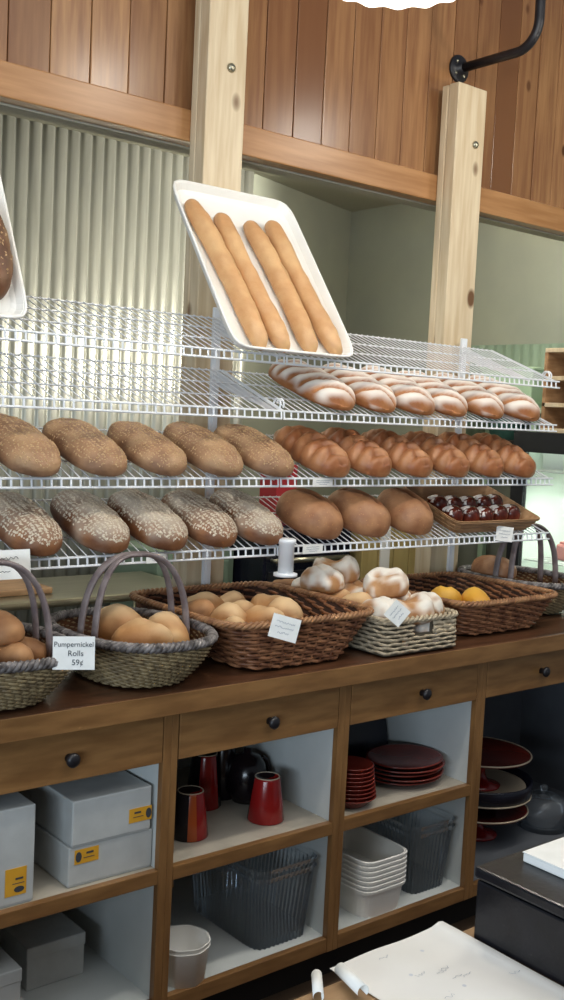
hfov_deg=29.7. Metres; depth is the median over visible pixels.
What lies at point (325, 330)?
baguette
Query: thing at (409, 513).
bread loaf
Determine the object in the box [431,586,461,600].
bun
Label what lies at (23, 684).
basket
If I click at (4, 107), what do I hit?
trim
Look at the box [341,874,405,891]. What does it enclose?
tub
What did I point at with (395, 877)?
tub
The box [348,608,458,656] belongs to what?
seagrass basket
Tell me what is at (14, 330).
wire shelf
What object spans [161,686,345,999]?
base cabinet
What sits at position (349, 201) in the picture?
ceiling
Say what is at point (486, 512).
bun
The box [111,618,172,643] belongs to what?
bread roll
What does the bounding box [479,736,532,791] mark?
cake stand
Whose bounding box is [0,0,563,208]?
wall
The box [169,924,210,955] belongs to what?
bowl
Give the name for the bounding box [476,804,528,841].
cake stand
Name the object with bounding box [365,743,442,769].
oval platter
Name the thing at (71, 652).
price card
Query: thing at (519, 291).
wall
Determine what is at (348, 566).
bread roll
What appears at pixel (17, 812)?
cardboard box
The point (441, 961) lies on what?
paper sheet
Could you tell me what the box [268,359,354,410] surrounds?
bread loaf
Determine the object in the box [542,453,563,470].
carton
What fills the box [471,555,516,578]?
bread loaf
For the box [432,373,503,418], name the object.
bread loaf
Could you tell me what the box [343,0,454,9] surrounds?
pendant lamp
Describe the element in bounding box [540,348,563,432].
wooden rack
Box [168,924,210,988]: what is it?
cup stack
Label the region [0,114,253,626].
wall
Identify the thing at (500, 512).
bun
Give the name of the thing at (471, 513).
bun
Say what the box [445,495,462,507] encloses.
bun
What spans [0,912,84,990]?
cardboard box
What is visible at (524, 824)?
glass dome
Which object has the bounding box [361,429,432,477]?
bread loaf
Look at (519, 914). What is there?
box
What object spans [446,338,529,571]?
upright
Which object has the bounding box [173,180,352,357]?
serving tray
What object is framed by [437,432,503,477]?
bread loaf
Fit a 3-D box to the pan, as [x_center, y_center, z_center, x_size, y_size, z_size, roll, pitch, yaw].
[0.686,1.009,3.712,0.364,0.104,0.364,-1,6,-39]
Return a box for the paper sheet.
[330,921,563,999]
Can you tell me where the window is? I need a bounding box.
[506,431,563,572]
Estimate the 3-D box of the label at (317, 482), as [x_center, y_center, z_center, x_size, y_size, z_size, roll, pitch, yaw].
[0.118,-0.051,3.060,0.075,0.024,0.003,-1,6,-39]
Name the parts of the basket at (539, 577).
handle, handle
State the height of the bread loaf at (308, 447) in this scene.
0.146 m
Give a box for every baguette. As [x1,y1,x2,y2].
[184,199,267,350]
[213,212,289,352]
[243,220,317,355]
[265,220,342,357]
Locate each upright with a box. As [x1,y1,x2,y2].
[201,307,280,584]
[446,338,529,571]
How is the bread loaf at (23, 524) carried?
on the wire shelf at (190, 551)
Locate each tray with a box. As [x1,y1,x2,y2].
[0,175,26,318]
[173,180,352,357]
[403,486,539,532]
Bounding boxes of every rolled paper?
[311,969,323,999]
[334,962,368,994]
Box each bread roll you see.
[0,610,24,645]
[0,642,33,662]
[20,637,46,659]
[98,603,141,639]
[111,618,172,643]
[148,611,189,642]
[177,599,214,616]
[187,591,223,608]
[209,602,246,621]
[220,590,245,602]
[224,615,244,622]
[233,599,253,610]
[245,605,284,622]
[251,593,280,605]
[267,596,302,618]
[273,579,293,585]
[291,577,299,587]
[300,564,344,593]
[313,555,359,583]
[327,589,349,597]
[342,592,372,602]
[344,580,362,593]
[363,567,408,598]
[363,596,393,617]
[393,593,434,624]
[395,591,410,600]
[405,591,444,614]
[412,622,439,641]
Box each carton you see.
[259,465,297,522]
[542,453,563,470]
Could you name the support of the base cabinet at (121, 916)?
on the floor
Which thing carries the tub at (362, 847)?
in the stack at (373, 870)
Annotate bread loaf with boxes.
[0,215,12,299]
[0,413,60,476]
[0,491,62,556]
[42,418,126,476]
[50,489,129,553]
[106,421,186,475]
[107,488,187,550]
[161,489,237,547]
[163,421,243,476]
[209,489,282,544]
[214,423,293,476]
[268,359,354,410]
[273,425,350,477]
[276,488,342,539]
[321,363,395,412]
[321,427,391,476]
[328,488,390,536]
[361,365,434,415]
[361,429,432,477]
[377,487,432,534]
[398,370,467,416]
[401,431,469,477]
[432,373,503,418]
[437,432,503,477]
[466,375,539,421]
[470,433,535,477]
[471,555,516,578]
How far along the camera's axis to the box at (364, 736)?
3.45 m
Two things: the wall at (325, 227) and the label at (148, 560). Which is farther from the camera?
the wall at (325, 227)
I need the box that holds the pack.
[556,541,563,560]
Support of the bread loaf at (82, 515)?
on the wire shelf at (190, 551)
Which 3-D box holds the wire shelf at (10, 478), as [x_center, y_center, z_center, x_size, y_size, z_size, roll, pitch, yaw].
[-0.580,-0.111,2.690,1.241,0.141,0.308,-1,6,-39]
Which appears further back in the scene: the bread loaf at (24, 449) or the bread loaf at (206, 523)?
the bread loaf at (206, 523)
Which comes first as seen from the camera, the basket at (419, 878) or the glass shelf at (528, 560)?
the basket at (419, 878)
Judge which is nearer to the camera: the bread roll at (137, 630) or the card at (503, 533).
the bread roll at (137, 630)
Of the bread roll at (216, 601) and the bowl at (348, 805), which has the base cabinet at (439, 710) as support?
the bowl at (348, 805)
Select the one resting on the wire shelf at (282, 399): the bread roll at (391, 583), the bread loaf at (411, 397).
the bread loaf at (411, 397)
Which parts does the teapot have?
handle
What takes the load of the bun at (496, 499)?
in the tray at (527, 518)
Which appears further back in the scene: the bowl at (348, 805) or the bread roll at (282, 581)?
the bread roll at (282, 581)
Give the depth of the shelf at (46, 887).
2.45 m
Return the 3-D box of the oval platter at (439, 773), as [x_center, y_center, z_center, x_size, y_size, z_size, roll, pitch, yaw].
[0.380,0.838,3.286,0.224,0.023,0.264,7,6,42]
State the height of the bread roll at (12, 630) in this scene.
0.079 m
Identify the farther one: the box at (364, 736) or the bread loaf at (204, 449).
the box at (364, 736)
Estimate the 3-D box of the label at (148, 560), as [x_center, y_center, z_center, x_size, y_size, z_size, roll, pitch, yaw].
[-0.321,0.150,2.724,0.060,0.024,0.003,-1,6,-39]
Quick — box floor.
[261,915,474,999]
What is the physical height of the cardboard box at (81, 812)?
0.110 m
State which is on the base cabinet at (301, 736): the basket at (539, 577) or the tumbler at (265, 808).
the tumbler at (265, 808)
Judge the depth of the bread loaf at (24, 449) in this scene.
2.49 m
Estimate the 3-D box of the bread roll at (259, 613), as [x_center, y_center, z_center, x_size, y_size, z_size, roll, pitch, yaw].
[-0.055,0.323,2.873,0.132,0.078,0.094,2,5,-12]
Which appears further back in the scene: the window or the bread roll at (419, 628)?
the window
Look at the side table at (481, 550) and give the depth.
5.26 m
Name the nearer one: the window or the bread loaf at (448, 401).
the bread loaf at (448, 401)
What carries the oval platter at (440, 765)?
on the oval platter at (387, 774)
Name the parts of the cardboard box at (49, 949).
lid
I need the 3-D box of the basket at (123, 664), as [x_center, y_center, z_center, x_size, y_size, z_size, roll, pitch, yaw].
[-0.373,0.277,2.627,0.384,0.307,0.494,-1,6,-39]
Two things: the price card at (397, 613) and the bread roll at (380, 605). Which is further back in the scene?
the bread roll at (380, 605)
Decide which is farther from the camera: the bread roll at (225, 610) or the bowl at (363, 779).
the bowl at (363, 779)
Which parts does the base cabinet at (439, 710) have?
rail, drawer, knob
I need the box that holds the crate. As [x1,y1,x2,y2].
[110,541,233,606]
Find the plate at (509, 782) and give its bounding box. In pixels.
[479,769,525,792]
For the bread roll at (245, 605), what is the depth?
2.94 m
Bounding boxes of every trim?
[0,60,563,235]
[0,102,563,241]
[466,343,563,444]
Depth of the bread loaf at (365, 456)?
3.19 m
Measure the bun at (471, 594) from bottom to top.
0.080 m
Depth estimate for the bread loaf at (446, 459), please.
3.42 m
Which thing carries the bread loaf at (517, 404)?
on the wire shelf at (282, 399)
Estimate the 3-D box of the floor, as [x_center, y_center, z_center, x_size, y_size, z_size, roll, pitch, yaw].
[-0.147,1.392,2.970,8.500,0.100,7.500,-1,6,-39]
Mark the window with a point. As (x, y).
(547, 502)
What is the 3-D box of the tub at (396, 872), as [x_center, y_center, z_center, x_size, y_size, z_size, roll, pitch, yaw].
[0.219,1.102,3.181,0.190,0.085,0.285,-1,6,-39]
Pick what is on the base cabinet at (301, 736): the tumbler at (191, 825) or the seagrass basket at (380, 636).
the tumbler at (191, 825)
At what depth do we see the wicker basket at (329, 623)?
2.82 m
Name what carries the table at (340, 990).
on the floor
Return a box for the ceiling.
[0,111,398,211]
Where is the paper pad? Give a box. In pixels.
[523,837,563,878]
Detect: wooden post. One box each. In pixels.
[172,0,248,586]
[414,82,486,572]
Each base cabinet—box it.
[0,715,172,999]
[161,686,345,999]
[332,663,483,949]
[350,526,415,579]
[468,650,563,898]
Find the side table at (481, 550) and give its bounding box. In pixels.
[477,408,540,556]
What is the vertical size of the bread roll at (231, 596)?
0.082 m
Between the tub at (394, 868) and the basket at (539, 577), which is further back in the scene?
the basket at (539, 577)
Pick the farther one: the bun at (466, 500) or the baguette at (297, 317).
the bun at (466, 500)
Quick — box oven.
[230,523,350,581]
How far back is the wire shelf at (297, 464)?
3.31 m
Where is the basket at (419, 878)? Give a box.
[365,811,455,893]
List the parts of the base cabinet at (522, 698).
rail, drawer, knob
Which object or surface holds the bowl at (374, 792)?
on the bowl at (348, 805)
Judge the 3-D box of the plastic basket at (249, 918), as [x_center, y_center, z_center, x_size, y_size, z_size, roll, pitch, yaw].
[-0.091,1.075,2.994,0.223,0.225,0.356,-1,6,-39]
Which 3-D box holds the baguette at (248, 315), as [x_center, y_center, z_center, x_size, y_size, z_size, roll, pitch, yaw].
[-0.153,-0.628,2.950,0.326,0.429,0.069,7,6,42]
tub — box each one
[339,879,405,917]
[341,864,406,881]
[341,869,405,886]
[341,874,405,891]
[342,826,406,866]
[342,854,406,871]
[342,860,406,876]
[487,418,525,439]
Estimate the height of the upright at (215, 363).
0.970 m
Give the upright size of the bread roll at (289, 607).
0.092 m
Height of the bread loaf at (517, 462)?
0.146 m
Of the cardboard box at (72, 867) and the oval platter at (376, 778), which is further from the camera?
the oval platter at (376, 778)
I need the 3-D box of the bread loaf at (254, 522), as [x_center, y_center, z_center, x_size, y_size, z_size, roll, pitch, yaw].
[-0.103,0.045,3.033,0.151,0.141,0.265,-2,6,-43]
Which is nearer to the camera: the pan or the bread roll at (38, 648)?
the bread roll at (38, 648)
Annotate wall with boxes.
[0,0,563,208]
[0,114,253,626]
[239,174,350,501]
[337,204,563,571]
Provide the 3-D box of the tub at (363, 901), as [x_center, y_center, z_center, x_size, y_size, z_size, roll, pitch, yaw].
[0.217,1.146,3.184,0.190,0.085,0.285,-1,6,-39]
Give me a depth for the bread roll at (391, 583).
3.14 m
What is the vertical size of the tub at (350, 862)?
0.085 m
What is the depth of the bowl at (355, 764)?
3.08 m
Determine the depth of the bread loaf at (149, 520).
2.75 m
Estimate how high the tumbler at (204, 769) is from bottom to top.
0.152 m
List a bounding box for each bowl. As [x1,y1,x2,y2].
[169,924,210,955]
[345,787,375,797]
[345,790,375,801]
[345,794,375,808]
[346,771,374,781]
[346,775,374,785]
[346,778,374,789]
[346,782,375,793]
[347,756,373,773]
[347,767,374,777]
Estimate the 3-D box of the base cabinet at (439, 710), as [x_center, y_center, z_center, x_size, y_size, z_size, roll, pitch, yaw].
[0.197,0.842,3.310,0.568,0.749,0.630,-1,6,-39]
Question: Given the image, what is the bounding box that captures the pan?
[478,768,532,809]
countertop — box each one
[0,610,563,743]
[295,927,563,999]
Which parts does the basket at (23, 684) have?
handle, handle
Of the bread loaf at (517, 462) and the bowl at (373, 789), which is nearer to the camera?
the bowl at (373, 789)
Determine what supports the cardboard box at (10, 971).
on the cardboard box
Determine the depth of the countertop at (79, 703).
2.66 m
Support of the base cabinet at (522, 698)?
on the floor
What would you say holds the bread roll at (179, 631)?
on the bread roll
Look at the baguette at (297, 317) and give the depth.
3.03 m
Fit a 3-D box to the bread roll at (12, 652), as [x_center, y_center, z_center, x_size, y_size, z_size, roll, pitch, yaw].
[-0.590,0.343,2.331,0.105,0.064,0.084,4,5,16]
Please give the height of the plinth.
0.113 m
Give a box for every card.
[0,549,30,579]
[52,636,94,669]
[268,613,301,642]
[384,599,410,626]
[495,526,513,541]
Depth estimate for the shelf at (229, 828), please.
2.85 m
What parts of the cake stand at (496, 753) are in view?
plate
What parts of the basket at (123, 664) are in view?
handle, handle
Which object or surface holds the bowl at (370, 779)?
on the bowl at (373, 780)
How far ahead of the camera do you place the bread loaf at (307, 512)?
3.09 m
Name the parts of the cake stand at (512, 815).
plate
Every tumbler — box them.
[174,785,207,842]
[187,752,220,810]
[218,748,235,800]
[247,771,283,825]
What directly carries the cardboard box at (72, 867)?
on the base cabinet at (121, 916)
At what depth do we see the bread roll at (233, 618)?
2.78 m
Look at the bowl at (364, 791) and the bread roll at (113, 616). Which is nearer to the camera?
the bread roll at (113, 616)
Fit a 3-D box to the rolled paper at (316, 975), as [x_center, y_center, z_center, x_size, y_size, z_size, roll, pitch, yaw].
[0.042,0.575,1.263,0.013,0.011,0.050,3,5,-1]
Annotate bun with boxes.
[427,495,448,510]
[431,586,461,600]
[442,505,463,520]
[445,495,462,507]
[459,496,477,507]
[461,506,480,520]
[461,587,489,601]
[473,495,492,506]
[477,506,493,520]
[487,494,502,504]
[489,504,507,519]
[503,504,520,519]
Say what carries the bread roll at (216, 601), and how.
on the bread roll
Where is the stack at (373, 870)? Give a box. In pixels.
[339,826,406,917]
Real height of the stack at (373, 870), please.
0.172 m
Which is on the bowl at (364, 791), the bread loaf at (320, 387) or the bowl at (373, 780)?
the bowl at (373, 780)
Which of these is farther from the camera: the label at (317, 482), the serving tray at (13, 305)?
the label at (317, 482)
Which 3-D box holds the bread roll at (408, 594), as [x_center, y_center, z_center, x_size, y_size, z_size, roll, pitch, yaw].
[0.324,0.298,3.229,0.151,0.102,0.112,2,5,-8]
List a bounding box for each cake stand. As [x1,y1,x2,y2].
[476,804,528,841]
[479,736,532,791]
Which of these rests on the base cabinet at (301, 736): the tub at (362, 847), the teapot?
the teapot
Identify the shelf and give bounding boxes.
[0,295,284,364]
[0,352,282,419]
[0,426,278,488]
[0,496,275,569]
[0,862,153,909]
[173,767,327,862]
[222,370,556,431]
[254,494,549,577]
[266,434,552,486]
[282,333,559,388]
[344,774,463,815]
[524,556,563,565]
[536,469,563,473]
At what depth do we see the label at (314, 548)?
3.06 m
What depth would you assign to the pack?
4.49 m
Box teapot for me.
[226,747,270,804]
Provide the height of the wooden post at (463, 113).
2.795 m
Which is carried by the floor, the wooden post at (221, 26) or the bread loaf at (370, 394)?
the wooden post at (221, 26)
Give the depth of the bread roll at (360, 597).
3.12 m
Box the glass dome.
[516,784,563,834]
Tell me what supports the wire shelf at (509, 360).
attached to the upright at (215, 363)
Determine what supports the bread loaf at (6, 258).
in the serving tray at (13, 305)
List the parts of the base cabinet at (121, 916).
knob, drawer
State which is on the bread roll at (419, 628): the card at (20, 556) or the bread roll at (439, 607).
the bread roll at (439, 607)
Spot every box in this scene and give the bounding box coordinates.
[0,792,35,908]
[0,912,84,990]
[0,947,21,999]
[19,771,151,847]
[34,822,151,887]
[348,718,387,757]
[474,836,563,985]
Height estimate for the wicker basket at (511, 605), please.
0.121 m
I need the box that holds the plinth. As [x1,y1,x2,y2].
[201,896,476,999]
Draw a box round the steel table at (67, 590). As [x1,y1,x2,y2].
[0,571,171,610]
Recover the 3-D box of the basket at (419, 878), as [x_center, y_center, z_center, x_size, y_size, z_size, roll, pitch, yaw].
[0.359,1.073,3.367,0.193,0.215,0.352,-1,6,-39]
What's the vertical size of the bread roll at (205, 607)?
0.083 m
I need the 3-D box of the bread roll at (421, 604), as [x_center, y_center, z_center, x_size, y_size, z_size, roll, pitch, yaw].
[0.373,0.316,3.091,0.144,0.091,0.120,2,5,-16]
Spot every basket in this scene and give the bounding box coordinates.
[0,559,69,710]
[44,551,218,688]
[129,581,373,669]
[193,848,316,950]
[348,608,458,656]
[360,571,557,635]
[365,811,455,893]
[458,523,563,614]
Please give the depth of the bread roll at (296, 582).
3.30 m
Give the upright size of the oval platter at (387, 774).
0.023 m
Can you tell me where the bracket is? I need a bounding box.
[449,0,545,82]
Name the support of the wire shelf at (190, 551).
attached to the upright at (215, 363)
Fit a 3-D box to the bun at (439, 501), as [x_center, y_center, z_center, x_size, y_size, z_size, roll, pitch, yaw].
[0.527,0.013,3.612,0.069,0.062,0.078,2,5,-16]
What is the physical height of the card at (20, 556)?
0.071 m
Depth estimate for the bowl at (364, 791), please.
2.99 m
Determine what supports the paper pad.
on the box at (519, 914)
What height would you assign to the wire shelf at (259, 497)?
0.196 m
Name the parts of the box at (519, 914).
lid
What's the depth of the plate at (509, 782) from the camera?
3.75 m
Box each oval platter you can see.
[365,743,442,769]
[365,757,444,774]
[374,767,443,782]
[374,768,441,778]
[375,775,441,786]
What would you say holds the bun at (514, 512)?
in the tray at (527, 518)
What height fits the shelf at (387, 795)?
0.023 m
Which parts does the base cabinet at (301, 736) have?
rail, drawer, knob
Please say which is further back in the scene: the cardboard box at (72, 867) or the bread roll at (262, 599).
the bread roll at (262, 599)
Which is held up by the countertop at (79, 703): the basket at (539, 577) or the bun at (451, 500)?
the basket at (539, 577)
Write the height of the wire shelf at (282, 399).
0.141 m
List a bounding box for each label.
[146,553,166,563]
[302,544,322,553]
[312,478,332,486]
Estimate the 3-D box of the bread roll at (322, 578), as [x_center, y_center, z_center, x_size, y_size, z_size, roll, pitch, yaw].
[0.123,0.238,3.233,0.138,0.091,0.111,6,6,36]
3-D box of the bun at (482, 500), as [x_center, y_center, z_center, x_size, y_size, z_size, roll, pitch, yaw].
[0.704,0.012,3.752,0.068,0.062,0.078,0,5,-29]
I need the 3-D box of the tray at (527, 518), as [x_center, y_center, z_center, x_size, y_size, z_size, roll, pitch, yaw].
[0.657,0.028,3.678,0.450,0.142,0.268,-1,6,-39]
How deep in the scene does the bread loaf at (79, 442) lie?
2.62 m
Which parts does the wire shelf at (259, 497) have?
shelf end cap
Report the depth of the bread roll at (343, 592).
3.20 m
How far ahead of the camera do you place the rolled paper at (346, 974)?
1.26 m
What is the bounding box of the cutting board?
[0,579,52,596]
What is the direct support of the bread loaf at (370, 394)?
on the wire shelf at (282, 399)
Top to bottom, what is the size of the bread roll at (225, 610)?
0.084 m
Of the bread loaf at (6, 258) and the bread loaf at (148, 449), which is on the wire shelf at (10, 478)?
the bread loaf at (148, 449)
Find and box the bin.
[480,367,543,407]
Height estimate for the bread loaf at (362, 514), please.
0.141 m
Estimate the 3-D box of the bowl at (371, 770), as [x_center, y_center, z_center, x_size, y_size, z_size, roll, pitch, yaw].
[0.198,0.778,3.050,0.133,0.029,0.133,-1,6,-39]
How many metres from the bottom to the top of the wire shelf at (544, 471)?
0.009 m
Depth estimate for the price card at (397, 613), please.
2.92 m
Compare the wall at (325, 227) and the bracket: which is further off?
the wall at (325, 227)
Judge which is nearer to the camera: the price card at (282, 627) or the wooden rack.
the price card at (282, 627)
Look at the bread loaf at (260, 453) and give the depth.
2.95 m
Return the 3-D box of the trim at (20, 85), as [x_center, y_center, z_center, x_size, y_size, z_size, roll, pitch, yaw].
[0.051,-1.134,3.506,3.790,0.094,0.058,-1,6,-39]
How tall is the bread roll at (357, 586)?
0.102 m
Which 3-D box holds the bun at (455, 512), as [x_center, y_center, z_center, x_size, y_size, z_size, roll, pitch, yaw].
[0.566,0.048,3.551,0.069,0.063,0.078,-2,6,-44]
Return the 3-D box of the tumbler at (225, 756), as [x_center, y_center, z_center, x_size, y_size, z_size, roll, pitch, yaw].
[-0.173,0.771,3.069,0.102,0.162,0.102,-1,6,-39]
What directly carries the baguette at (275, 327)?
in the serving tray at (241, 207)

